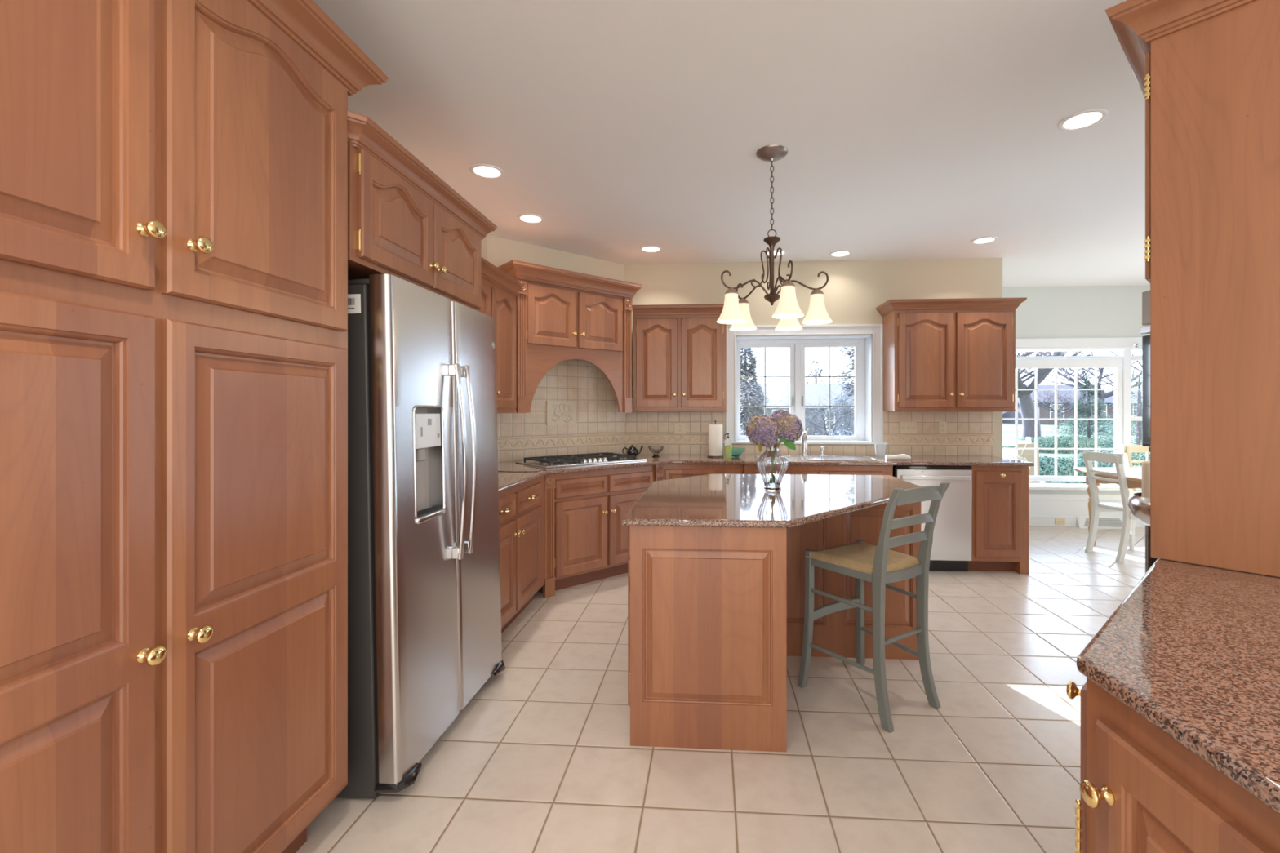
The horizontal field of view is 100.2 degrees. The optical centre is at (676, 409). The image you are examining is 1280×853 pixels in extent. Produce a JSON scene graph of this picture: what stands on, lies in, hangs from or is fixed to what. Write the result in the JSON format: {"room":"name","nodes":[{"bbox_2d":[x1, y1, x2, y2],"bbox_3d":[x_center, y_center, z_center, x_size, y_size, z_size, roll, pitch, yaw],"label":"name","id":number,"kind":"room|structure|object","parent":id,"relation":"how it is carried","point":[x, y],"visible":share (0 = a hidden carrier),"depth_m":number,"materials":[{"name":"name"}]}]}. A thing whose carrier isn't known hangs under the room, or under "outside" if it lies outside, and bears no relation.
{"room":"kitchen","nodes":[
{"label":"kitchen","id":0,"kind":"room"},
{"bbox_2d":[481,235,487,260],"bbox_3d":[-1.838,-0.035,0.616,0.150,2.740,7.387,0,0,4],"label":"wall","id":1,"kind":"structure","parent":0,"point":[484,242],"depth_m":4.25,"materials":[{"name":"beige paint"}]},
{"bbox_2d":[346,110,497,311],"bbox_3d":[-1.302,-0.723,2.268,0.663,0.465,1.101,0,0,4],"label":"upper cabinet","id":2,"kind":"object","parent":1,"relation":"attached to","point":[405,222],"visible":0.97,"depth_m":2.04,"materials":[{"name":"brown wood"}]},
{"bbox_2d":[480,257,523,413],"bbox_3d":[-1.376,-0.454,3.408,0.383,0.962,1.260,0,0,4],"label":"upper cabinet","id":3,"kind":"object","parent":1,"relation":"attached to","point":[500,291],"visible":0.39,"depth_m":3.74,"materials":[{"name":"brown wood"}]},
{"bbox_2d":[487,235,623,462],"bbox_3d":[-1.083,-0.035,4.779,1.414,2.740,0.151,0,0,-41],"label":"wall","id":4,"kind":"structure","parent":0,"point":[500,251],"depth_m":4.65,"materials":[{"name":"beige paint"}]},
{"bbox_2d":[497,360,624,437],"bbox_3d":[-1.009,-0.194,4.737,1.348,0.842,0.010,0,0,-41],"label":"wall tiles","id":5,"kind":"object","parent":4,"relation":"attached to","point":[582,382],"depth_m":4.80,"materials":[{"name":"tile"}]},
{"bbox_2d":[497,444,624,462],"bbox_3d":[-1.009,0.382,4.737,1.348,0.090,0.010,0,0,-41],"label":"wall tiles","id":6,"kind":"structure","parent":4,"relation":"attached to","point":[517,455],"depth_m":4.68,"materials":[{"name":"beige tile"}]},
{"bbox_2d":[497,432,625,451],"bbox_3d":[-1.004,0.282,4.736,1.355,0.110,0.018,0,0,-41],"label":"trim","id":7,"kind":"structure","parent":4,"relation":"attached to","point":[510,443],"depth_m":4.71,"materials":[{"name":"beige tile"}]},
{"bbox_2d":[546,400,577,425],"bbox_3d":[-1.006,0.030,4.720,0.300,0.210,0.020,0,0,-41],"label":"relief plaque","id":8,"kind":"object","parent":4,"relation":"attached to","point":[557,412],"visible":1,"depth_m":4.71,"materials":[{"name":"beige stone"}]},
{"bbox_2d":[497,259,642,413],"bbox_3d":[-0.900,-0.540,4.517,1.211,1.134,0.445,0,0,-41],"label":"upper cabinet","id":9,"kind":"object","parent":4,"relation":"attached to","point":[562,315],"visible":0.92,"depth_m":4.34,"materials":[{"name":"brown wood"}]},
{"bbox_2d":[295,526,1145,852],"bbox_3d":[2.218,1.385,1.707,8.200,0.100,10.100,0,0,4],"label":"floor","id":10,"kind":"structure","parent":0,"point":[541,758],"depth_m":2.06,"materials":[{"name":"tile"}]},
{"bbox_2d":[0,0,388,852],"bbox_3d":[-1.363,0.104,1.168,0.685,2.461,1.350,0,0,4],"label":"pantry cabinet","id":11,"kind":"object","parent":10,"relation":"on","point":[174,173],"visible":1,"depth_m":1.15,"materials":[{"name":"brown wood"}]},
{"bbox_2d":[335,274,505,798],"bbox_3d":[-1.260,0.439,2.281,0.798,1.797,0.933,0,0,4],"label":"refrigerator","id":12,"kind":"object","parent":10,"relation":"on","point":[424,610],"visible":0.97,"depth_m":1.93,"materials":[{"name":"grey metal"}]},
{"bbox_2d":[498,475,544,633],"bbox_3d":[-1.228,0.896,3.489,0.658,0.878,1.400,0,0,4],"label":"base cabinet","id":13,"kind":"object","parent":10,"relation":"on","point":[522,507],"visible":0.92,"depth_m":3.28,"materials":[{"name":"brown wood"}]},
{"bbox_2d":[537,464,664,598],"bbox_3d":[-0.834,0.896,4.362,1.545,0.878,0.796,0,0,-41],"label":"base cabinet","id":14,"kind":"object","parent":10,"relation":"on","point":[586,538],"visible":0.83,"depth_m":4.04,"materials":[{"name":"brown wood"}]},
{"bbox_2d":[497,453,1034,493],"bbox_3d":[0.659,0.442,3.860,4.385,0.030,2.470,0,0,4],"label":"countertop","id":15,"kind":"structure","parent":14,"relation":"on","point":[507,481],"depth_m":4.35,"materials":[{"name":"stone"}]},
{"bbox_2d":[497,463,542,471],"bbox_3d":[-1.189,0.424,3.912,0.510,0.004,0.510,0,0,4],"label":"glass cutting board","id":16,"kind":"object","parent":15,"relation":"on","point":[501,467],"visible":0.61,"depth_m":3.80,"materials":[{"name":"glass"}]},
{"bbox_2d":[515,452,646,468],"bbox_3d":[-0.769,0.405,4.388,0.920,0.044,0.534,0,0,-41],"label":"gas cooktop","id":17,"kind":"object","parent":15,"relation":"in","point":[566,460],"visible":1,"depth_m":4.27,"materials":[{"name":"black metal"}]},
{"bbox_2d":[622,444,643,456],"bbox_3d":[-0.394,0.372,4.835,0.169,0.109,0.110,0,0,34],"label":"teapot","id":18,"kind":"object","parent":15,"relation":"on","point":[633,451],"visible":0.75,"depth_m":4.81,"materials":[{"name":"black"}]},
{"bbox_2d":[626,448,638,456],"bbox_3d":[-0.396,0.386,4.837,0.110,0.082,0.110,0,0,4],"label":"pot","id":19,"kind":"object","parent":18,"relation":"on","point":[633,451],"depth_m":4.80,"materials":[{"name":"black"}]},
{"bbox_2d":[648,445,663,457],"bbox_3d":[-0.182,0.378,4.822,0.144,0.098,0.138,0,0,4],"label":"glass compote","id":20,"kind":"object","parent":15,"relation":"on","point":[655,450],"visible":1,"depth_m":4.79,"materials":[{"name":"clear glass"}]},
{"bbox_2d":[706,419,724,457],"bbox_3d":[0.354,0.258,4.817,0.150,0.338,0.150,0,0,4],"label":"paper towel holder","id":21,"kind":"object","parent":15,"relation":"on","point":[715,431],"visible":1,"depth_m":4.76,"materials":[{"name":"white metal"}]},
{"bbox_2d":[724,432,732,458],"bbox_3d":[0.454,0.316,4.660,0.063,0.223,0.037,0,0,4],"label":"soap bottle","id":22,"kind":"object","parent":15,"relation":"on","point":[728,454],"visible":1,"depth_m":4.64,"materials":[{"name":"green"}]},
{"bbox_2d":[724,445,731,458],"bbox_3d":[0.454,0.369,4.660,0.062,0.115,0.036,0,0,4],"label":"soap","id":23,"kind":"object","parent":22,"relation":"on","point":[727,448],"depth_m":4.64,"materials":[{"name":"green"}]},
{"bbox_2d":[731,448,744,457],"bbox_3d":[0.534,0.388,4.805,0.169,0.078,0.165,0,0,4],"label":"glass bowl","id":24,"kind":"object","parent":15,"relation":"on","point":[736,452],"visible":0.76,"depth_m":4.74,"materials":[{"name":"teal glass"}]},
{"bbox_2d":[800,427,808,456],"bbox_3d":[1.171,0.293,4.832,0.072,0.254,0.136,0,0,4],"label":"faucet","id":25,"kind":"object","parent":15,"relation":"on","point":[804,436],"visible":0.98,"depth_m":4.84,"materials":[{"name":"silver metal"}]},
{"bbox_2d":[755,454,884,461],"bbox_3d":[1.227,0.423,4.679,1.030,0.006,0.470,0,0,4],"label":"sink","id":26,"kind":"object","parent":15,"relation":"in","point":[817,458],"visible":0.79,"depth_m":4.67,"materials":[{"name":"silver metal"}]},
{"bbox_2d":[874,444,885,457],"bbox_3d":[1.837,0.369,4.809,0.096,0.115,0.096,0,0,4],"label":"cup","id":27,"kind":"object","parent":15,"relation":"on","point":[880,449],"visible":1,"depth_m":4.77,"materials":[{"name":"grey"}]},
{"bbox_2d":[884,453,911,460],"bbox_3d":[1.881,0.402,4.526,0.207,0.052,0.051,0,0,4],"label":"rolled towel","id":28,"kind":"object","parent":15,"relation":"on","point":[903,457],"visible":1,"depth_m":4.51,"materials":[{"name":"white fabric"}]},
{"bbox_2d":[662,463,743,479],"bbox_3d":[0.031,0.896,4.799,1.108,0.878,0.668,0,0,4],"label":"base cabinet","id":29,"kind":"object","parent":10,"relation":"on","point":[671,471],"visible":0.08,"depth_m":4.50,"materials":[{"name":"brown wood"}]},
{"bbox_2d":[627,502,920,752],"bbox_3d":[0.554,0.896,2.772,1.491,0.878,1.394,0,0,4],"label":"kitchen island","id":30,"kind":"object","parent":10,"relation":"on","point":[715,615],"visible":0.79,"depth_m":2.11,"materials":[{"name":"brown wood"}]},
{"bbox_2d":[622,473,920,528],"bbox_3d":[0.593,0.442,2.788,1.520,0.030,1.498,0,0,4],"label":"island countertop","id":31,"kind":"structure","parent":30,"relation":"on","point":[713,500],"depth_m":2.50,"materials":[{"name":"stone"}]},
{"bbox_2d":[755,440,788,490],"bbox_3d":[0.517,0.296,2.872,0.171,0.262,0.171,0,0,4],"label":"glass vase","id":32,"kind":"object","parent":31,"relation":"on","point":[772,465],"visible":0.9,"depth_m":2.82,"materials":[{"name":"clear glass"}]},
{"bbox_2d":[744,409,804,452],"bbox_3d":[0.524,0.198,2.861,0.318,0.402,0.187,0,0,4],"label":"hydrangea bouquet","id":33,"kind":"object","parent":32,"relation":"in","point":[766,430],"visible":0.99,"depth_m":2.82,"materials":[{"name":"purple plant"}]},
{"bbox_2d":[743,464,893,475],"bbox_3d":[1.185,0.896,4.695,1.200,0.878,0.713,0,0,4],"label":"base cabinet","id":34,"kind":"object","parent":10,"relation":"on","point":[748,469],"visible":0.05,"depth_m":4.38,"materials":[{"name":"brown wood"}]},
{"bbox_2d":[797,482,950,733],"bbox_3d":[0.919,0.829,2.484,0.458,1.012,0.524,0,0,-32],"label":"counter stool","id":35,"kind":"object","parent":10,"relation":"on","point":[878,565],"visible":1,"depth_m":2.41,"materials":[{"name":"grey paint"}]},
{"bbox_2d":[893,465,971,571],"bbox_3d":[2.124,0.897,4.652,0.600,0.875,0.645,0,0,4],"label":"dishwasher","id":36,"kind":"object","parent":10,"relation":"on","point":[951,548],"visible":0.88,"depth_m":4.35,"materials":[{"name":"silver metal"}]},
{"bbox_2d":[893,465,946,476],"bbox_3d":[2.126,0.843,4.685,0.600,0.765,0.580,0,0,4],"label":"control panel","id":37,"kind":"object","parent":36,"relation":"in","point":[895,468],"depth_m":4.41,"materials":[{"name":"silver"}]},
{"bbox_2d":[968,466,1028,574],"bbox_3d":[2.652,0.896,4.626,0.449,0.878,0.668,0,0,4],"label":"base cabinet","id":38,"kind":"object","parent":10,"relation":"on","point":[999,494],"visible":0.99,"depth_m":4.33,"materials":[{"name":"brown wood"}]},
{"bbox_2d":[1076,515,1123,528],"bbox_3d":[4.819,1.272,6.031,0.540,0.125,0.055,0,0,4],"label":"floor vent","id":39,"kind":"object","parent":10,"relation":"in","point":[1116,522],"visible":0.79,"depth_m":6.03,"materials":[{"name":"white metal"}]},
{"bbox_2d":[1072,466,1142,545],"bbox_3d":[4.777,0.961,4.790,1.660,0.748,1.250,0,0,4],"label":"dining table","id":40,"kind":"object","parent":10,"relation":"on","point":[1133,475],"visible":0.1,"depth_m":5.14,"materials":[{"name":"brown wood"}]},
{"bbox_2d":[1082,450,1137,562],"bbox_3d":[4.091,0.861,4.857,0.538,0.948,0.439,0,0,-5],"label":"dining chair","id":41,"kind":"object","parent":10,"relation":"on","point":[1127,534],"visible":0.84,"depth_m":4.85,"materials":[{"name":"white wood"}]},
{"bbox_2d":[1123,444,1150,496],"bbox_3d":[5.082,0.861,5.611,0.439,0.948,0.538,0,0,4],"label":"dining chair","id":42,"kind":"object","parent":10,"relation":"on","point":[1127,449],"visible":0.2,"depth_m":5.84,"materials":[{"name":"beige wood"}]},
{"bbox_2d":[1127,461,1157,573],"bbox_3d":[2.342,0.790,2.491,0.400,1.090,0.400,0,0,4],"label":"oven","id":43,"kind":"object","parent":10,"relation":"on","point":[1139,504],"visible":0.13,"depth_m":2.53,"materials":[{"name":"silver metal"}]},
{"bbox_2d":[1140,289,1150,452],"bbox_3d":[2.952,0.235,2.671,0.662,2.200,0.720,0,0,4],"label":"wall oven","id":44,"kind":"object","parent":10,"relation":"on","point":[1145,330],"visible":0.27,"depth_m":3.02,"materials":[{"name":"silver metal"}]},
{"bbox_2d":[1066,677,1279,852],"bbox_3d":[1.172,0.896,0.287,1.098,0.878,2.528,0,0,4],"label":"base cabinet","id":45,"kind":"object","parent":10,"relation":"on","point":[1142,790],"visible":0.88,"depth_m":0.79,"materials":[{"name":"brown wood"}]},
{"bbox_2d":[1076,558,1279,814],"bbox_3d":[1.414,0.442,0.680,1.468,0.030,3.344,0,0,4],"label":"countertop","id":46,"kind":"structure","parent":45,"relation":"on","point":[1193,650],"depth_m":0.90,"materials":[{"name":"stone"}]},
{"bbox_2d":[1104,0,1279,577],"bbox_3d":[1.809,-0.366,1.615,0.938,1.584,0.648,0,0,-41],"label":"cabinet","id":47,"kind":"object","parent":46,"relation":"on","point":[1206,73],"visible":1,"depth_m":1.45,"materials":[{"name":"brown wood"}]},
{"bbox_2d":[312,0,1150,287],"bbox_3d":[2.211,-1.455,1.607,8.200,0.100,9.900,0,0,4],"label":"ceiling","id":48,"kind":"structure","parent":0,"point":[908,129],"depth_m":2.64,"materials":[{"name":"white paint"}]},
{"bbox_2d":[469,164,504,179],"bbox_3d":[-1.115,-1.401,3.154,0.196,0.006,0.196,0,0,4],"label":"recessed light","id":49,"kind":"object","parent":48,"relation":"in","point":[482,171],"visible":1,"depth_m":3.15,"materials":[{"name":"white paint"}]},
{"bbox_2d":[516,213,544,223],"bbox_3d":[-1.069,-1.401,3.932,0.196,0.006,0.196,0,0,4],"label":"recessed light","id":50,"kind":"object","parent":48,"relation":"in","point":[526,218],"visible":1,"depth_m":3.92,"materials":[{"name":"white paint"}]},
{"bbox_2d":[640,245,662,253],"bbox_3d":[-0.221,-1.401,4.675,0.196,0.006,0.196,0,0,4],"label":"recessed light","id":51,"kind":"object","parent":48,"relation":"in","point":[651,249],"visible":1,"depth_m":4.67,"materials":[{"name":"white paint"}]},
{"bbox_2d":[716,144,832,331],"bbox_3d":[0.529,-0.937,2.909,0.617,0.936,0.596,0,0,4],"label":"chandelier","id":52,"kind":"object","parent":48,"relation":"hanging from","point":[735,312],"visible":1,"depth_m":2.87,"materials":[{"name":"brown metal"}]},
{"bbox_2d":[764,249,786,256],"bbox_3d":[0.894,-1.401,4.786,0.196,0.006,0.196,0,0,4],"label":"recessed light","id":53,"kind":"object","parent":48,"relation":"in","point":[784,252],"visible":0.58,"depth_m":4.78,"materials":[{"name":"white paint"}]},
{"bbox_2d":[829,250,852,257],"bbox_3d":[1.480,-1.401,4.816,0.196,0.006,0.196,0,0,4],"label":"recessed light","id":54,"kind":"object","parent":48,"relation":"in","point":[838,253],"visible":1,"depth_m":4.80,"materials":[{"name":"white paint"}]},
{"bbox_2d":[970,236,998,244],"bbox_3d":[2.555,-1.401,4.433,0.196,0.006,0.196,0,0,4],"label":"recessed light","id":55,"kind":"object","parent":48,"relation":"in","point":[984,240],"visible":1,"depth_m":4.43,"materials":[{"name":"white paint"}]},
{"bbox_2d":[1057,108,1108,131],"bbox_3d":[1.972,-1.401,2.594,0.196,0.006,0.196,0,0,4],"label":"recessed light","id":56,"kind":"object","parent":48,"relation":"in","point":[1082,120],"visible":1,"depth_m":2.59,"materials":[{"name":"white paint"}]},
{"bbox_2d":[623,257,1002,457],"bbox_3d":[1.249,-0.035,5.690,3.640,2.740,1.240,0,0,4],"label":"wall","id":57,"kind":"structure","parent":0,"point":[853,291],"depth_m":5.05,"materials":[{"name":"beige paint"}]},
{"bbox_2d":[624,432,725,444],"bbox_3d":[-0.013,0.282,5.143,0.988,0.110,0.018,0,0,4],"label":"trim","id":58,"kind":"structure","parent":57,"relation":"attached to","point":[630,437],"depth_m":5.14,"materials":[{"name":"beige tile"}]},
{"bbox_2d":[631,303,726,411],"bbox_3d":[0.067,-0.458,4.950,0.905,0.954,0.388,0,0,4],"label":"upper cabinet","id":59,"kind":"object","parent":57,"relation":"attached to","point":[679,351],"visible":0.99,"depth_m":4.80,"materials":[{"name":"brown wood"}]},
{"bbox_2d":[674,422,685,434],"bbox_3d":[0.037,0.179,5.133,0.115,0.110,0.010,0,0,4],"label":"wall outlet","id":60,"kind":"object","parent":57,"relation":"attached to","point":[679,428],"visible":1,"depth_m":5.13,"materials":[{"name":"beige plastic"}]},
{"bbox_2d":[722,324,888,444],"bbox_3d":[1.218,-0.236,5.188,1.532,1.123,0.325,0,0,4],"label":"window","id":61,"kind":"structure","parent":57,"relation":"in","point":[867,340],"depth_m":5.14,"materials":[{"name":"white paint"}]},
{"bbox_2d":[624,409,994,434],"bbox_3d":[1.219,0.114,5.065,3.457,0.227,0.010,0,0,4],"label":"wall tiles","id":62,"kind":"structure","parent":57,"relation":"attached to","point":[635,422],"depth_m":5.01,"materials":[{"name":"tile"}]},
{"bbox_2d":[624,444,994,455],"bbox_3d":[1.219,0.382,5.065,3.457,0.090,0.010,0,0,4],"label":"wall tiles","id":63,"kind":"structure","parent":57,"relation":"attached to","point":[668,449],"depth_m":5.04,"materials":[{"name":"beige tile"}]},
{"bbox_2d":[900,422,916,433],"bbox_3d":[2.169,0.170,4.990,0.150,0.110,0.016,0,0,4],"label":"light switch","id":64,"kind":"object","parent":57,"relation":"attached to","point":[905,427],"visible":1,"depth_m":4.99,"materials":[{"name":"beige plastic"}]},
{"bbox_2d":[883,433,995,445],"bbox_3d":[2.442,0.282,4.980,1.016,0.110,0.018,0,0,4],"label":"trim","id":65,"kind":"structure","parent":57,"relation":"attached to","point":[893,439],"depth_m":4.98,"materials":[{"name":"beige tile"}]},
{"bbox_2d":[938,422,946,433],"bbox_3d":[2.479,0.170,4.972,0.072,0.110,0.010,0,0,4],"label":"wall outlet","id":66,"kind":"object","parent":57,"relation":"attached to","point":[942,425],"visible":1,"depth_m":4.97,"materials":[{"name":"beige plastic"}]},
{"bbox_2d":[875,297,1026,411],"bbox_3d":[2.435,-0.468,4.792,1.149,0.974,0.391,0,0,4],"label":"upper cabinet","id":67,"kind":"object","parent":57,"relation":"attached to","point":[940,354],"visible":1,"depth_m":4.65,"materials":[{"name":"brown wood"}]},
{"bbox_2d":[1012,442,1030,469],"bbox_3d":[3.965,0.629,6.224,0.251,0.501,0.167,0,0,4],"label":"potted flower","id":68,"kind":"object","parent":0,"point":[1019,458],"visible":0.26,"depth_m":6.20,"materials":[{"name":"white plant"}]},
{"bbox_2d":[1002,284,1150,494],"bbox_3d":[4.861,-0.035,6.132,3.510,2.740,0.120,0,0,4],"label":"wall","id":69,"kind":"structure","parent":0,"point":[1091,311],"depth_m":6.09,"materials":[{"name":"white paint"}]},
{"bbox_2d":[1054,518,1065,524],"bbox_3d":[4.371,1.275,6.083,0.110,0.075,0.010,0,0,4],"label":"wall outlet","id":70,"kind":"object","parent":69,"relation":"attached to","point":[1057,521],"visible":1,"depth_m":6.08,"materials":[{"name":"beige plastic"}]},
{"bbox_2d":[1002,355,1123,481],"bbox_3d":[4.496,0.107,6.297,1.460,1.475,0.140,0,0,4],"label":"window","id":71,"kind":"structure","parent":69,"relation":"in","point":[1116,362],"depth_m":6.29,"materials":[{"name":"white paint"}]},
{"bbox_2d":[1015,358,1122,368],"bbox_3d":[4.493,-0.540,6.257,1.350,0.110,0.060,0,0,4],"label":"blind","id":72,"kind":"object","parent":71,"relation":"attached to","point":[1020,362],"depth_m":6.22,"materials":[{"name":"white paint"}]},
{"bbox_2d":[1028,500,1123,516],"bbox_3d":[4.612,1.125,6.085,2.600,0.180,0.008,0,0,4],"label":"trim","id":73,"kind":"structure","parent":69,"relation":"attached to","point":[1036,508],"depth_m":6.09,"materials":[{"name":"white paint"}]},
{"bbox_2d":[1015,337,1142,346],"bbox_3d":[4.636,0.033,6.074,2.310,1.695,0.025,0,0,4],"label":"trim","id":74,"kind":"structure","parent":69,"relation":"attached to","point":[1114,341],"depth_m":6.07,"materials":[{"name":"white paint"}]},
{"bbox_2d":[1015,346,1142,351],"bbox_3d":[4.648,-0.730,6.247,2.150,0.070,0.320,0,0,4],"label":"trim","id":75,"kind":"structure","parent":69,"relation":"attached to","point":[1113,348],"depth_m":6.13,"materials":[{"name":"white paint"}]},
{"bbox_2d":[1028,493,1129,501],"bbox_3d":[4.781,1.000,6.070,3.360,0.070,0.014,0,0,4],"label":"trim","id":76,"kind":"structure","parent":69,"relation":"attached to","point":[1031,496],"depth_m":6.08,"materials":[{"name":"white paint"}]},
{"bbox_2d":[1028,483,1142,490],"bbox_3d":[4.645,0.897,6.207,2.247,0.035,0.320,0,0,4],"label":"window sill","id":77,"kind":"structure","parent":69,"relation":"attached to","point":[1065,486],"depth_m":6.08,"materials":[{"name":"white paint"}]},
{"bbox_2d":[1028,515,1145,528],"bbox_3d":[4.781,1.275,6.069,3.360,0.120,0.016,0,0,4],"label":"baseboard","id":78,"kind":"structure","parent":69,"relation":"attached to","point":[1033,521],"depth_m":6.09,"materials":[{"name":"white paint"}]},
{"bbox_2d":[1118,350,1131,467],"bbox_3d":[5.269,0.085,6.281,0.085,1.600,0.090,0,0,4],"label":"trim","id":79,"kind":"structure","parent":69,"relation":"attached to","point":[1126,354],"depth_m":6.24,"materials":[{"name":"white paint"}]},
{"bbox_2d":[1131,355,1148,460],"bbox_3d":[5.456,0.107,6.195,0.430,1.475,0.070,0,0,30],"label":"window","id":80,"kind":"structure","parent":69,"relation":"in","point":[1136,357],"depth_m":6.22,"materials":[{"name":"white paint"}]},
{"label":"outside","id":81,"kind":"structure","parent":0,"visible":0},
{"bbox_2d":[740,417,1136,474],"bbox_3d":[30.798,1.760,86.755,230.000,0.150,162.800,0,0,4],"label":"lawn","id":82,"kind":"structure","parent":81,"point":[1006,436],"depth_m":35.88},
{"bbox_2d":[740,347,770,435],"bbox_3d":[1.632,0.121,12.535,2.251,3.371,2.276,0,0,16],"label":"evergreen tree","id":83,"kind":"object","parent":82,"relation":"on","point":[750,371],"visible":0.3,"depth_m":12.33,"materials":[{"name":"green plant"}]},
{"bbox_2d":[740,395,818,426],"bbox_3d":[3.244,0.488,16.810,3.304,2.398,3.162,0,0,27],"label":"bare tree","id":84,"kind":"object","parent":82,"relation":"on","point":[769,395],"visible":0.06,"depth_m":16.84,"materials":[{"name":"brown plant"}]},
{"bbox_2d":[740,383,854,435],"bbox_3d":[6.538,0.135,29.132,6.000,3.100,7.800,0,0,4],"label":"house","id":85,"kind":"structure","parent":82,"relation":"on","point":[812,391],"depth_m":26.97,"materials":[{"name":"grey"}]},
{"bbox_2d":[767,383,854,435],"bbox_3d":[3.984,0.465,13.338,3.968,2.453,2.996,0,0,-31],"label":"bare tree","id":86,"kind":"object","parent":82,"relation":"on","point":[819,422],"visible":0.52,"depth_m":13.14,"materials":[{"name":"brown plant"}]},
{"bbox_2d":[804,360,831,383],"bbox_3d":[9.736,-0.744,37.502,5.879,5.510,6.087,0,0,40],"label":"evergreen tree","id":87,"kind":"object","parent":82,"relation":"on","point":[820,371],"visible":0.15,"depth_m":37.38,"materials":[{"name":"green plant"}]},
{"bbox_2d":[814,346,854,435],"bbox_3d":[6.533,-1.916,17.619,3.795,7.202,3.806,0,0,-40],"label":"evergreen tree","id":88,"kind":"object","parent":82,"relation":"on","point":[850,353],"visible":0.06,"depth_m":17.65,"materials":[{"name":"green plant"}]},
{"bbox_2d":[825,430,854,435],"bbox_3d":[3.318,1.067,10.616,1.714,1.306,1.309,0,0,1],"label":"shrub","id":89,"kind":"object","parent":82,"relation":"on","point":[837,432],"visible":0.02,"depth_m":10.55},
{"bbox_2d":[1002,436,1044,483],"bbox_3d":[6.288,1.110,10.207,1.200,1.150,0.500,0,0,4],"label":"garden bench","id":90,"kind":"object","parent":82,"relation":"on","point":[1028,438],"visible":0.06,"depth_m":10.41,"materials":[{"name":"white paint"}]},
{"bbox_2d":[1014,443,1039,483],"bbox_3d":[5.922,1.125,8.665,0.480,1.121,0.559,0,0,-16],"label":"patio chair","id":91,"kind":"object","parent":82,"relation":"on","point":[1029,455],"visible":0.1,"depth_m":8.87,"materials":[{"name":"beige wicker"}]},
{"bbox_2d":[1002,384,1113,424],"bbox_3d":[44.671,-0.615,63.187,8.800,4.600,8.800,0,0,4],"label":"house","id":92,"kind":"structure","parent":82,"relation":"on","point":[1042,412],"depth_m":59.44,"materials":[{"name":"grey stone"}]},
{"bbox_2d":[1002,435,1113,453],"bbox_3d":[15.542,1.371,21.527,5.120,0.701,2.648,0,0,4],"label":"shrub","id":93,"kind":"object","parent":82,"relation":"on","point":[1048,442],"visible":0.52,"depth_m":20.88,"materials":[{"name":"green plant"}]},
{"bbox_2d":[1003,455,1115,484],"bbox_3d":[8.128,1.384,12.091,4.482,0.673,2.812,0,0,4],"label":"shrub","id":94,"kind":"object","parent":82,"relation":"on","point":[1046,465],"visible":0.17,"depth_m":11.43,"materials":[{"name":"green plant"}]},
{"bbox_2d":[1015,351,1105,437],"bbox_3d":[20.384,-2.503,32.635,10.051,8.491,11.953,0,0,37],"label":"bare tree","id":95,"kind":"object","parent":82,"relation":"on","point":[1027,406],"visible":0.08,"depth_m":31.64,"materials":[{"name":"brown plant"}]},
{"bbox_2d":[1031,381,1093,428],"bbox_3d":[33.978,-0.523,47.532,6.791,4.453,6.622,0,0,-34],"label":"bare tree","id":96,"kind":"object","parent":82,"relation":"on","point":[1050,397],"visible":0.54,"depth_m":47.34,"materials":[{"name":"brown plant"}]},
{"bbox_2d":[1028,351,1142,431],"bbox_3d":[33.473,-2.617,41.427,11.103,8.724,12.906,0,0,-37],"label":"bare tree","id":97,"kind":"object","parent":82,"relation":"on","point":[1100,393],"visible":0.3,"depth_m":41.67,"materials":[{"name":"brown plant"}]},
{"bbox_2d":[1061,377,1113,441],"bbox_3d":[21.706,0.069,28.113,2.999,3.561,2.978,0,0,41],"label":"evergreen tree","id":98,"kind":"object","parent":82,"relation":"on","point":[1088,412],"visible":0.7,"depth_m":28.02,"materials":[{"name":"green plant"}]},
{"bbox_2d":[1051,413,1136,435],"bbox_3d":[28.762,0.955,36.189,6.378,1.533,3.559,0,0,4],"label":"shrub","id":99,"kind":"object","parent":82,"relation":"on","point":[1065,431],"visible":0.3,"depth_m":36.07,"materials":[{"name":"green plant"}]},
{"bbox_2d":[1061,449,1150,466],"bbox_3d":[12.580,1.385,14.414,4.420,0.675,3.213,0,0,13],"label":"shrub","id":100,"kind":"object","parent":82,"relation":"on","point":[1135,456],"visible":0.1,"depth_m":13.93,"materials":[{"name":"green plant"}]},
{"bbox_2d":[1093,369,1142,452],"bbox_3d":[15.205,0.282,17.565,3.380,3.178,3.386,0,0,9],"label":"evergreen tree","id":101,"kind":"object","parent":82,"relation":"on","point":[1138,437],"visible":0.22,"depth_m":17.51,"materials":[{"name":"green plant"}]},
{"bbox_2d":[1104,391,1142,423],"bbox_3d":[55.013,-0.315,66.511,8.800,4.000,8.800,0,0,4],"label":"house","id":102,"kind":"structure","parent":82,"relation":"on","point":[1135,392],"depth_m":62.59,"materials":[{"name":"grey"}]},
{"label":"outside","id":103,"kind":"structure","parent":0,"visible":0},
{"bbox_2d":[740,428,1135,431],"bbox_3d":[27.885,1.677,42.752,230.000,0.014,5.000,0,0,4],"label":"road","id":104,"kind":"structure","parent":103,"point":[1003,430],"depth_m":42.46,"materials":[{"name":"grey"}]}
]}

